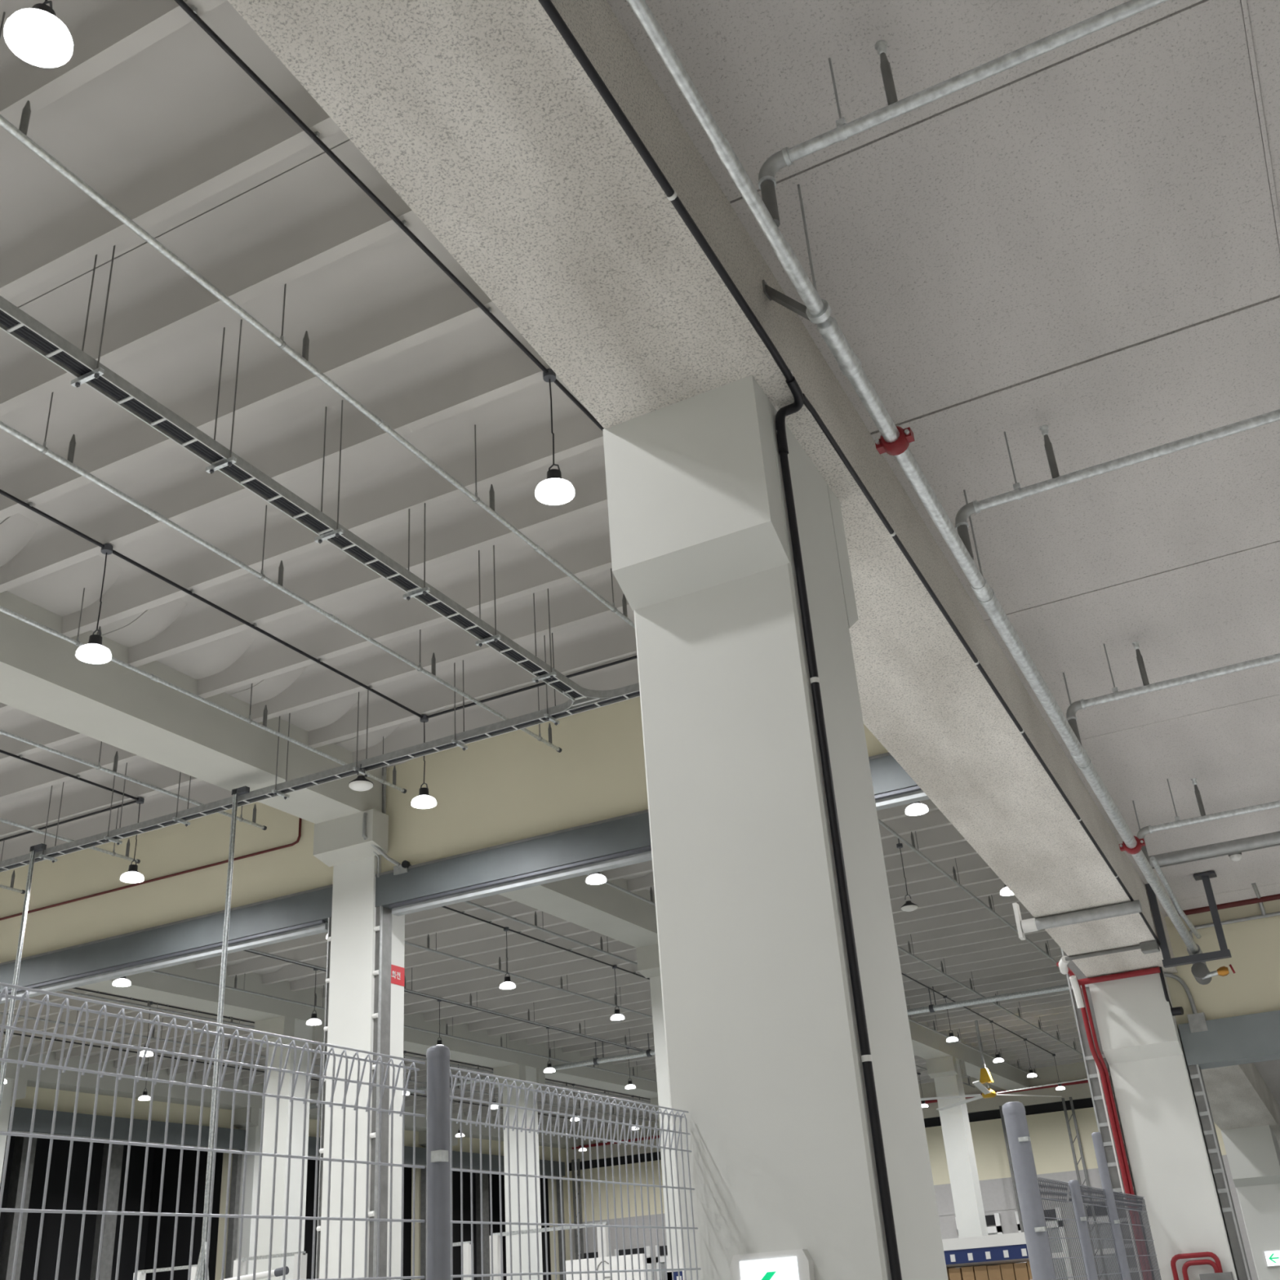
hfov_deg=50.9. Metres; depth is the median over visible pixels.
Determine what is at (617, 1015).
lamp
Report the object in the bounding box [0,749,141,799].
conduit
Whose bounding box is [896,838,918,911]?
lamp
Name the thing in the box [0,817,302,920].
pipe
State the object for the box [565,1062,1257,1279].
wall
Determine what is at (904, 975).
conduit
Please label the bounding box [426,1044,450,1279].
fence post
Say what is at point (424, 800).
lamp
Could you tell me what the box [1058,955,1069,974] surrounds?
white sleeve
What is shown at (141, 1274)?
stand
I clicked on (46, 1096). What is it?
wall
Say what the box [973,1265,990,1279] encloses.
cardboard box
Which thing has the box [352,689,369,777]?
hanger
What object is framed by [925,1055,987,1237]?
concrete column
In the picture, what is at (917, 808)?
lamp
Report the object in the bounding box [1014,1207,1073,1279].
window
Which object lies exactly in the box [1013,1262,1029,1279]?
cardboard box
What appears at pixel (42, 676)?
girder
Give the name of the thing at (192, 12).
conduit
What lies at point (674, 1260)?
rack
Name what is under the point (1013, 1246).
rack
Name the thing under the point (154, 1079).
mesh fence
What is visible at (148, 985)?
girder
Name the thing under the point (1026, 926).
lamp
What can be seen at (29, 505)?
conduit
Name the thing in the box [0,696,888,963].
wall
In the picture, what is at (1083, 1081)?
pipe
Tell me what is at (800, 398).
conduit
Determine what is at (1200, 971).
valve
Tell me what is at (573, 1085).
lamp
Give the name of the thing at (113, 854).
sprinkler line
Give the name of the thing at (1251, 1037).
door frame
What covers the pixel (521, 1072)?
concrete column
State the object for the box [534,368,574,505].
lamp
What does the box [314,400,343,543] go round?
hanger
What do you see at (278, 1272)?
stand
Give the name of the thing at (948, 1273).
cardboard box
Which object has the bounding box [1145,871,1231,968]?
hanger
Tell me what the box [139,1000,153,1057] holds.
lamp
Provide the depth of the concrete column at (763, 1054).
5.79 m
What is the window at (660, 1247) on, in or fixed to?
in the wall at (1053, 1157)
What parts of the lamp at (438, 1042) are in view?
cord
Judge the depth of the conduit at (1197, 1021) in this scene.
15.14 m
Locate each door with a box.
[0,1135,223,1279]
[452,1170,551,1279]
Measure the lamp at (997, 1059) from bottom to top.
1.372 m
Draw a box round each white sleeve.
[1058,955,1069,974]
[1069,975,1084,1008]
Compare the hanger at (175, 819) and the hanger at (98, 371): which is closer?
the hanger at (98, 371)
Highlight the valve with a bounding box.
[1191,962,1235,984]
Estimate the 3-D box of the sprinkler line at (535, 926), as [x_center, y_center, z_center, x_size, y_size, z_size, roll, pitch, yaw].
[4.379,11.136,41.324,0.056,0.968,44.100,-16,-29,23]
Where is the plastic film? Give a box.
[946,1257,1029,1268]
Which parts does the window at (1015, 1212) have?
pane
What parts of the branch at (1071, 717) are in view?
hanger rod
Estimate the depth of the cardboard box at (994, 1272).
20.05 m
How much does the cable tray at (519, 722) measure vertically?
0.110 m
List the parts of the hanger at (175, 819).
hanger rod, hanger rod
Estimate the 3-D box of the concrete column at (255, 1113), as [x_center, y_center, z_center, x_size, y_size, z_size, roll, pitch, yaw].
[-13.736,21.206,47.258,1.000,8.921,1.620,-16,-29,23]
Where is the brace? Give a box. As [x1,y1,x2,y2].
[762,280,817,324]
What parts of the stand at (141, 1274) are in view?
rail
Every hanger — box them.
[38,782,63,862]
[71,244,115,387]
[103,762,127,845]
[172,771,191,826]
[205,319,242,474]
[271,712,290,799]
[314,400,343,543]
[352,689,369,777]
[403,502,430,600]
[451,660,467,751]
[475,545,501,647]
[532,588,556,683]
[543,632,559,725]
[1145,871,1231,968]
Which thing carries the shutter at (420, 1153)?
attached to the wall at (46, 1096)
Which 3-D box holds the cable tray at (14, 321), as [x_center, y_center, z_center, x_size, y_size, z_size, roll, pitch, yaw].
[-4.881,-2.522,9.985,0.187,0.110,17.750,-16,-29,23]
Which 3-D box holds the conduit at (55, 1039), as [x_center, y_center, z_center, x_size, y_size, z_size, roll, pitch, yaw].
[-12.154,15.187,46.897,0.060,0.066,40.900,-16,-29,23]
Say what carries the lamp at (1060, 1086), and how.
hanging from the conduit at (904, 975)
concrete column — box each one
[0,1077,27,1184]
[233,1106,262,1275]
[253,1016,324,1279]
[312,808,404,1279]
[418,1130,457,1147]
[493,1063,545,1279]
[602,374,948,1279]
[635,943,681,1258]
[650,1097,669,1259]
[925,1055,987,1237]
[1088,970,1239,1279]
[1220,1124,1279,1279]
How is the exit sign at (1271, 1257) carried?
attached to the concrete column at (1253, 1153)
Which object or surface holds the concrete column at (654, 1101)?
on the floor
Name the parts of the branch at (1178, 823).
hanger rod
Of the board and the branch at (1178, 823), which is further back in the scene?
the board
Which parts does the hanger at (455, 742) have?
hanger rod, hanger rod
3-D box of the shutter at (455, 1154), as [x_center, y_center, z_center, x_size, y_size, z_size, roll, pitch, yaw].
[-6.021,27.732,60.809,0.450,8.200,10.200,-16,-29,23]
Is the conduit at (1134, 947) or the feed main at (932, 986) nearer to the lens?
the conduit at (1134, 947)
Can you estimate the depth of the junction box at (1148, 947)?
14.38 m
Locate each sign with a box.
[391,964,404,986]
[729,1248,814,1279]
[1262,1248,1279,1266]
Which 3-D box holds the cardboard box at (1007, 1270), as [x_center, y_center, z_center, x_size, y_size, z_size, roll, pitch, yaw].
[5.599,9.901,19.950,0.187,1.188,0.476,-16,-29,23]
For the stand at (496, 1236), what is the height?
2.720 m
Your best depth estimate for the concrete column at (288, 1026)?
34.05 m
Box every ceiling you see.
[0,0,1084,1131]
[606,0,1279,1106]
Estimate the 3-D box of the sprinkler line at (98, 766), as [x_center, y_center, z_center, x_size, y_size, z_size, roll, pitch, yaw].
[-11.283,-1.156,14.090,0.072,0.974,21.430,-16,-29,23]
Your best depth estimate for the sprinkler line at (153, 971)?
38.95 m
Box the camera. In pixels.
[1159,966,1183,1015]
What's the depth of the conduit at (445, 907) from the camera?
32.18 m
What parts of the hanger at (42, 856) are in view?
hanger rod, hanger rod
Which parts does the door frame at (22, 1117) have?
casing, guide rail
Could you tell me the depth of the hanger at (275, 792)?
19.46 m
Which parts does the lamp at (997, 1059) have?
lamp shade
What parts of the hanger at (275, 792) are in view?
hanger rod, hanger rod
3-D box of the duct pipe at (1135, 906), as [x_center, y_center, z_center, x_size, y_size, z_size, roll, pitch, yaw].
[4.403,2.762,13.440,1.160,0.117,0.120,-16,-29,23]
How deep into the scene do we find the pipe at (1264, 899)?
15.35 m
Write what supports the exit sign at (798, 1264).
attached to the concrete column at (763, 1054)
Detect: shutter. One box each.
[0,884,333,1279]
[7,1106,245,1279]
[307,1136,426,1279]
[368,751,1154,1279]
[452,1151,566,1279]
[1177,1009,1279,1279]
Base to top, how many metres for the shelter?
8.600 m
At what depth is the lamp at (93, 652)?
14.50 m
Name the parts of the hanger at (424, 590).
hanger rod, hanger rod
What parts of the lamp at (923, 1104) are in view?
lamp shade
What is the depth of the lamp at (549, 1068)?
41.47 m
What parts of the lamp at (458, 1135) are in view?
lamp shade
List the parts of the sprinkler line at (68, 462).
hanger rod, hanger rod, hanger rod, hanger rod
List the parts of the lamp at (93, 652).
lamp shade, cord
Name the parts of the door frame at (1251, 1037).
guide rail, casing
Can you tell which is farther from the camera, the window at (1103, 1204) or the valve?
the window at (1103, 1204)
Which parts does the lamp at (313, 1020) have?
lamp shade, cord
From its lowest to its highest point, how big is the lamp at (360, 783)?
0.370 m
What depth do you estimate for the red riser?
15.18 m
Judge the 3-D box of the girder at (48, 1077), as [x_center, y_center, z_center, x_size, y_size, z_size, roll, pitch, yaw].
[-20.044,11.957,39.142,0.950,1.290,71.300,-16,-29,23]
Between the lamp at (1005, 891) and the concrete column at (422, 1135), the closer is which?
the lamp at (1005, 891)
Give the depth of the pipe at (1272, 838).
12.75 m
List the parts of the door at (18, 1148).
post, post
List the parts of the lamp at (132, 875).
lamp shade, cord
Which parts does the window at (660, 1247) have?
pane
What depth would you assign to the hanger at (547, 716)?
17.65 m
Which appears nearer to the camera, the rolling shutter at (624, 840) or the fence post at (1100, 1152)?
the fence post at (1100, 1152)
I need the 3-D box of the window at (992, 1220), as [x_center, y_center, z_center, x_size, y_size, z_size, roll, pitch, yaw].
[14.575,26.077,57.082,1.900,3.100,0.100,-16,-29,23]
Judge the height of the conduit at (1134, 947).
0.042 m
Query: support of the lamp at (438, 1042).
hanging from the conduit at (243, 950)
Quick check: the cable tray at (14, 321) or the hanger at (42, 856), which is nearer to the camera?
the cable tray at (14, 321)
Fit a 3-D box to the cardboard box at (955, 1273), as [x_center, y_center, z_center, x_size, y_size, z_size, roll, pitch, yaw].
[4.893,10.110,20.262,0.179,1.185,0.476,-16,-29,23]
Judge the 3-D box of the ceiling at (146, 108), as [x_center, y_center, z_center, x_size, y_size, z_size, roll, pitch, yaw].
[-4.257,7.827,33.966,33.075,0.600,72.218,-16,-29,23]
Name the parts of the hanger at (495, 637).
hanger rod, hanger rod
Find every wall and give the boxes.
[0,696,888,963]
[10,1086,569,1279]
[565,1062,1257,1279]
[1164,899,1279,1028]
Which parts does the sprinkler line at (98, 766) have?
hanger rod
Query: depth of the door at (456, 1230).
65.92 m
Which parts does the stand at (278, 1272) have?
rail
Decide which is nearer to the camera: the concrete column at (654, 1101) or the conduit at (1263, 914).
the conduit at (1263, 914)
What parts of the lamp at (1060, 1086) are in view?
lamp shade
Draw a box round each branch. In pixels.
[1066,641,1279,745]
[1137,777,1279,864]
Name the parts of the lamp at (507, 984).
cord, lamp shade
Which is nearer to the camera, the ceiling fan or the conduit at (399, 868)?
the conduit at (399, 868)
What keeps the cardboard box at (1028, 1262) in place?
on the rack at (1013, 1246)
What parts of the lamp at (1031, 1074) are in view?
lamp shade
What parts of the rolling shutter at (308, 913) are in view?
casing, guide rail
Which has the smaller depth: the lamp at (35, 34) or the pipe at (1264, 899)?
the lamp at (35, 34)
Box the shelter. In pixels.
[303,1159,412,1279]
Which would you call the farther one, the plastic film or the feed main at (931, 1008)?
the feed main at (931, 1008)
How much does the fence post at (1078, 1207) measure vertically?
2.310 m
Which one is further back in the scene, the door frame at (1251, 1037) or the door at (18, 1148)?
the door at (18, 1148)
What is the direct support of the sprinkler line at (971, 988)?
hanging from the ceiling at (146, 108)
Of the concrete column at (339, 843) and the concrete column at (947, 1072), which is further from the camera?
the concrete column at (947, 1072)
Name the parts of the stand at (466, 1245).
rail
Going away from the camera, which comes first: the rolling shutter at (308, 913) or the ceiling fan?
the rolling shutter at (308, 913)
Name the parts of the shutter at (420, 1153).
casing, guide rail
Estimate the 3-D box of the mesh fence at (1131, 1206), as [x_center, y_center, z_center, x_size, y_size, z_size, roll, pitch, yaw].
[4.640,6.361,12.589,0.062,2.237,3.830,-16,-29,23]
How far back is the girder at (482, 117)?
6.07 m
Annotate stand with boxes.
[133,1264,199,1279]
[223,1251,306,1279]
[453,1240,471,1279]
[489,1221,611,1279]
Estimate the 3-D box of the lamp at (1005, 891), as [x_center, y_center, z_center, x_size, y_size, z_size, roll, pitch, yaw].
[7.077,4.267,26.212,0.362,1.372,0.362,-16,-29,23]
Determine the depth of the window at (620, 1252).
63.92 m
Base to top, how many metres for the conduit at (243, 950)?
0.066 m
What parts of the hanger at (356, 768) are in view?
hanger rod, hanger rod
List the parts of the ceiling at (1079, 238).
ceiling panel, ceiling panel, ceiling panel, ceiling panel, ceiling panel, ceiling panel, ceiling panel, ceiling panel, ceiling panel, ceiling panel, ceiling panel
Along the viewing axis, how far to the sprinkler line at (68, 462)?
14.72 m
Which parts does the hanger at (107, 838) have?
hanger rod, hanger rod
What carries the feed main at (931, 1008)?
hanging from the ceiling at (146, 108)
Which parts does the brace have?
wall plate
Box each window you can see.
[574,1252,598,1258]
[614,1245,652,1279]
[655,1244,667,1279]
[955,1213,1002,1237]
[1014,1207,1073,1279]
[1085,1204,1120,1279]
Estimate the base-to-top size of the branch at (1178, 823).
0.750 m
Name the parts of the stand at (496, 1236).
rail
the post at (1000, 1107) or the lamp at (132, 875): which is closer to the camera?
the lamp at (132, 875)
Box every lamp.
[3,0,73,67]
[75,543,112,663]
[112,976,131,986]
[120,797,144,883]
[137,1057,150,1100]
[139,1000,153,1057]
[306,968,321,1025]
[348,764,373,791]
[403,1050,409,1095]
[411,715,436,808]
[436,999,444,1045]
[455,1101,464,1137]
[490,1069,497,1109]
[499,926,515,989]
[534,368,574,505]
[543,1026,555,1072]
[570,1083,579,1120]
[586,871,606,884]
[610,964,624,1020]
[625,1047,635,1088]
[631,1095,639,1129]
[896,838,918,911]
[905,801,928,815]
[917,1072,928,1107]
[942,995,958,1042]
[989,1020,1004,1062]
[1000,884,1013,896]
[1012,902,1038,940]
[1023,1038,1036,1077]
[1052,1053,1065,1089]
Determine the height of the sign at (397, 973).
0.290 m
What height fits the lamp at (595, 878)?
1.372 m
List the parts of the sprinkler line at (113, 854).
hanger rod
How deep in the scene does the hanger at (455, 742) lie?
18.34 m
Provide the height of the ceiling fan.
3.020 m
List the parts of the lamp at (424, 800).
lamp shade, cord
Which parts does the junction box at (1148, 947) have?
lid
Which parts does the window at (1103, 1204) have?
frame, pane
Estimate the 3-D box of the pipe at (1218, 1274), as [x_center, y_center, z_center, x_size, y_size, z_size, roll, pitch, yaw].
[5.897,6.816,14.002,0.585,0.805,0.150,-16,-29,23]
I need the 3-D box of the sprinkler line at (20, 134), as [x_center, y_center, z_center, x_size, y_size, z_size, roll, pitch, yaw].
[-3.679,-3.390,10.726,0.072,0.974,21.430,-16,-29,23]
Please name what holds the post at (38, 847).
on the floor
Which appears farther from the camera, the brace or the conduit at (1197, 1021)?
the conduit at (1197, 1021)
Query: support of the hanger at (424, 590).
hanging from the ceiling at (146, 108)
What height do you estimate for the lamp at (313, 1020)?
1.372 m
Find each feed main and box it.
[309,984,1069,1108]
[457,986,936,1080]
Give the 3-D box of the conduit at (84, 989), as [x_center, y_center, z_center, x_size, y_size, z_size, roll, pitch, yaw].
[-7.385,13.786,44.787,0.060,0.066,40.900,-16,-29,23]
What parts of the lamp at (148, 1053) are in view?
lamp shade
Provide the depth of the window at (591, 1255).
65.17 m
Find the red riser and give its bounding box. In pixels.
[1056,961,1160,1279]
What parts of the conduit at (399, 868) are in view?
black knob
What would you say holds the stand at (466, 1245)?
on the floor
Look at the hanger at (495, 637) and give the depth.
15.48 m
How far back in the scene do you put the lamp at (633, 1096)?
56.58 m
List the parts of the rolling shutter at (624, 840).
guide rail, casing, guide rail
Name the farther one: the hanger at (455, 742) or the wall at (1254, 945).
the hanger at (455, 742)
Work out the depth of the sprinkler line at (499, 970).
33.47 m
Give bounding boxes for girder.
[0,591,1029,1090]
[0,1046,579,1148]
[79,960,657,1098]
[227,0,1279,1148]
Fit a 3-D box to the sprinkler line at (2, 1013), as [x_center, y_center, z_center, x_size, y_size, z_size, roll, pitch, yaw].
[-8.294,14.860,46.931,0.056,0.968,44.100,-16,-29,23]
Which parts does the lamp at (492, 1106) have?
lamp shade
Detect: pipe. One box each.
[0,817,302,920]
[572,1080,1088,1149]
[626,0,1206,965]
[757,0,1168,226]
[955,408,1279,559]
[1035,899,1142,929]
[1148,831,1279,867]
[1150,856,1200,938]
[1170,1251,1234,1279]
[1178,893,1279,916]
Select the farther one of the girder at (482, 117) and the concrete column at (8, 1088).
the concrete column at (8, 1088)
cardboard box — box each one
[946,1267,954,1279]
[948,1267,963,1279]
[960,1266,975,1279]
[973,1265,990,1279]
[986,1265,1002,1279]
[1000,1262,1017,1279]
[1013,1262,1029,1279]
[1026,1261,1032,1279]
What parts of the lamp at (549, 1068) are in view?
lamp shade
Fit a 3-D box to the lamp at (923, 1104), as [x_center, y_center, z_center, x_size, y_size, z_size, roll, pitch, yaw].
[11.820,18.900,56.518,0.362,1.372,0.362,-16,-29,23]
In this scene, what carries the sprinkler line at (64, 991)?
hanging from the ceiling at (146, 108)
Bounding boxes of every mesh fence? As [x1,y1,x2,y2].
[0,982,425,1279]
[426,1066,701,1279]
[1037,1177,1088,1279]
[1069,1184,1161,1279]
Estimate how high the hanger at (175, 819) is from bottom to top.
1.640 m
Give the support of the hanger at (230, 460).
hanging from the ceiling at (146, 108)
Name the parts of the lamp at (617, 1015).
cord, lamp shade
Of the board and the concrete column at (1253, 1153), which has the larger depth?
the concrete column at (1253, 1153)
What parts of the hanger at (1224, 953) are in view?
leg, plate, leg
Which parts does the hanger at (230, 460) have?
hanger rod, hanger rod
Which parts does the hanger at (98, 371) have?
hanger rod, hanger rod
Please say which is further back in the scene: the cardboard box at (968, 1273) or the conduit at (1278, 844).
the cardboard box at (968, 1273)
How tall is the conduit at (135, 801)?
0.042 m
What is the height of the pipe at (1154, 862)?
0.351 m
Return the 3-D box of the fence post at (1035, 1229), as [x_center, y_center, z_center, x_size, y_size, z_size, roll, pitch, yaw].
[2.936,4.777,9.651,0.175,2.800,0.178,-16,-29,23]
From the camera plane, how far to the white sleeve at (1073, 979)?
15.34 m
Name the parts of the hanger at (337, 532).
hanger rod, hanger rod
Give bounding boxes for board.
[565,1253,645,1279]
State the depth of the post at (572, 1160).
65.74 m
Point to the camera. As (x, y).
(1178, 1011)
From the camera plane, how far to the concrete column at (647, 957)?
29.90 m
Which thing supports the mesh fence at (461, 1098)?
attached to the fence post at (437, 1056)
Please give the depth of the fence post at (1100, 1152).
12.66 m
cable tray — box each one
[0,295,586,701]
[0,690,639,872]
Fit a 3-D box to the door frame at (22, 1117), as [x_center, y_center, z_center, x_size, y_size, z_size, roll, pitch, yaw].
[-16.489,19.514,42.606,0.450,8.200,10.300,-16,-29,23]
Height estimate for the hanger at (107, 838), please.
1.640 m
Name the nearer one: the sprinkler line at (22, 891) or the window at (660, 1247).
the sprinkler line at (22, 891)
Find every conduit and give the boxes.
[0,488,425,718]
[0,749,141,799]
[0,800,136,841]
[3,1031,583,1120]
[71,987,650,1099]
[174,0,604,431]
[243,950,642,1051]
[361,765,411,877]
[426,655,637,718]
[442,906,920,1074]
[537,0,1160,1279]
[901,972,1053,1055]
[1065,944,1140,960]
[1151,843,1279,868]
[1164,972,1208,1032]
[1188,883,1279,937]
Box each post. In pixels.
[0,843,46,1109]
[194,786,249,1279]
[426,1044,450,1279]
[571,1159,584,1259]
[999,1105,1023,1232]
[1002,1101,1056,1279]
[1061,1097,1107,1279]
[1067,1179,1097,1279]
[1091,1132,1131,1279]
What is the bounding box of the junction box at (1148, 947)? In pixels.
[1139,940,1159,954]
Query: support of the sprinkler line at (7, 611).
hanging from the ceiling at (146, 108)
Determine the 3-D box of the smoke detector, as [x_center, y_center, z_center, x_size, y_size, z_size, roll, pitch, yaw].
[6.177,2.245,13.954,0.130,0.100,0.127,-16,-29,23]
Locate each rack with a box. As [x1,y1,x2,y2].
[666,1257,683,1279]
[942,1231,1028,1264]
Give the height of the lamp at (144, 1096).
1.372 m
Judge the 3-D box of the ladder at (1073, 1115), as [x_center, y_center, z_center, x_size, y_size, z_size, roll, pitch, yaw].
[18.452,23.200,55.471,0.420,8.300,0.100,-16,-29,23]
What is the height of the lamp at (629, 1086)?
1.372 m
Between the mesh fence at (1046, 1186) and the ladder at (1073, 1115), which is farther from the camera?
the ladder at (1073, 1115)
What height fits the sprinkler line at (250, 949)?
0.968 m
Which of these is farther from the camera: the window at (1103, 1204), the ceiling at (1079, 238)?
the window at (1103, 1204)
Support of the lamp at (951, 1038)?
hanging from the conduit at (904, 975)
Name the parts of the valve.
handle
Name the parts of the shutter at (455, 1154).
casing, guide rail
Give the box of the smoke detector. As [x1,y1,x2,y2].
[1228,852,1241,861]
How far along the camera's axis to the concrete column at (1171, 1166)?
14.88 m
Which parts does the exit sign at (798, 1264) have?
lit panel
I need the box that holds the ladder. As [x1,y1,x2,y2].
[525,682,639,721]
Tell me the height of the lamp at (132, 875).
1.372 m
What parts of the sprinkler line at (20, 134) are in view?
hanger rod, hanger rod, hanger rod, hanger rod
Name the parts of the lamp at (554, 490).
cord, lamp shade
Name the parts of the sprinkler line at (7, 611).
hanger rod, hanger rod, hanger rod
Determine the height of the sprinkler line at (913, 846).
0.968 m
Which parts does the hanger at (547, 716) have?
hanger rod, hanger rod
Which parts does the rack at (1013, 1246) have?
slot plate, slot plate, slot plate, slot plate, slot plate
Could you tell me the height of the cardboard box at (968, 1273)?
1.190 m
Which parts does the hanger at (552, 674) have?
hanger rod, hanger rod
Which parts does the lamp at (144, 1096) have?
lamp shade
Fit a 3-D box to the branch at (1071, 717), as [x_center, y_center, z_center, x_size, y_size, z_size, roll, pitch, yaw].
[6.161,-0.413,8.783,6.768,0.750,0.076,-16,-29,23]
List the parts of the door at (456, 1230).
post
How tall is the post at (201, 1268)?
8.720 m
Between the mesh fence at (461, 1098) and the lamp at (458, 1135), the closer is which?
the mesh fence at (461, 1098)
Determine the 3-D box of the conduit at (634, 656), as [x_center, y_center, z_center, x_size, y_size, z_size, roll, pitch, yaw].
[0.468,0.080,18.239,8.270,0.042,0.042,-16,-29,23]
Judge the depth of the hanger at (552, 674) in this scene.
16.46 m
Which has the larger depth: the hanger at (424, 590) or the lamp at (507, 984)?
the lamp at (507, 984)
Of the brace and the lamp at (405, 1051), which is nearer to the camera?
the brace
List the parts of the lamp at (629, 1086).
lamp shade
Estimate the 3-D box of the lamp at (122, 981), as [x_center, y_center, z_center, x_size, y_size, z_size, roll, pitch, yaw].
[-10.723,6.492,28.011,0.362,1.372,0.362,-16,-29,23]
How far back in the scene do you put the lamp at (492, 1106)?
47.90 m
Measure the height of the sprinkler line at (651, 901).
0.968 m
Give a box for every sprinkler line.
[0,12,635,628]
[0,391,561,752]
[0,587,406,793]
[0,728,266,830]
[0,807,140,863]
[0,840,25,893]
[0,1011,658,1122]
[58,990,650,1102]
[149,969,657,1082]
[245,948,645,1051]
[404,932,652,1017]
[464,901,974,1087]
[586,873,1040,1079]
[877,817,1057,963]
[897,933,1082,1055]
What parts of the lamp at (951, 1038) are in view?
lamp shade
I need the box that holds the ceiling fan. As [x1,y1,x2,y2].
[920,1020,1088,1110]

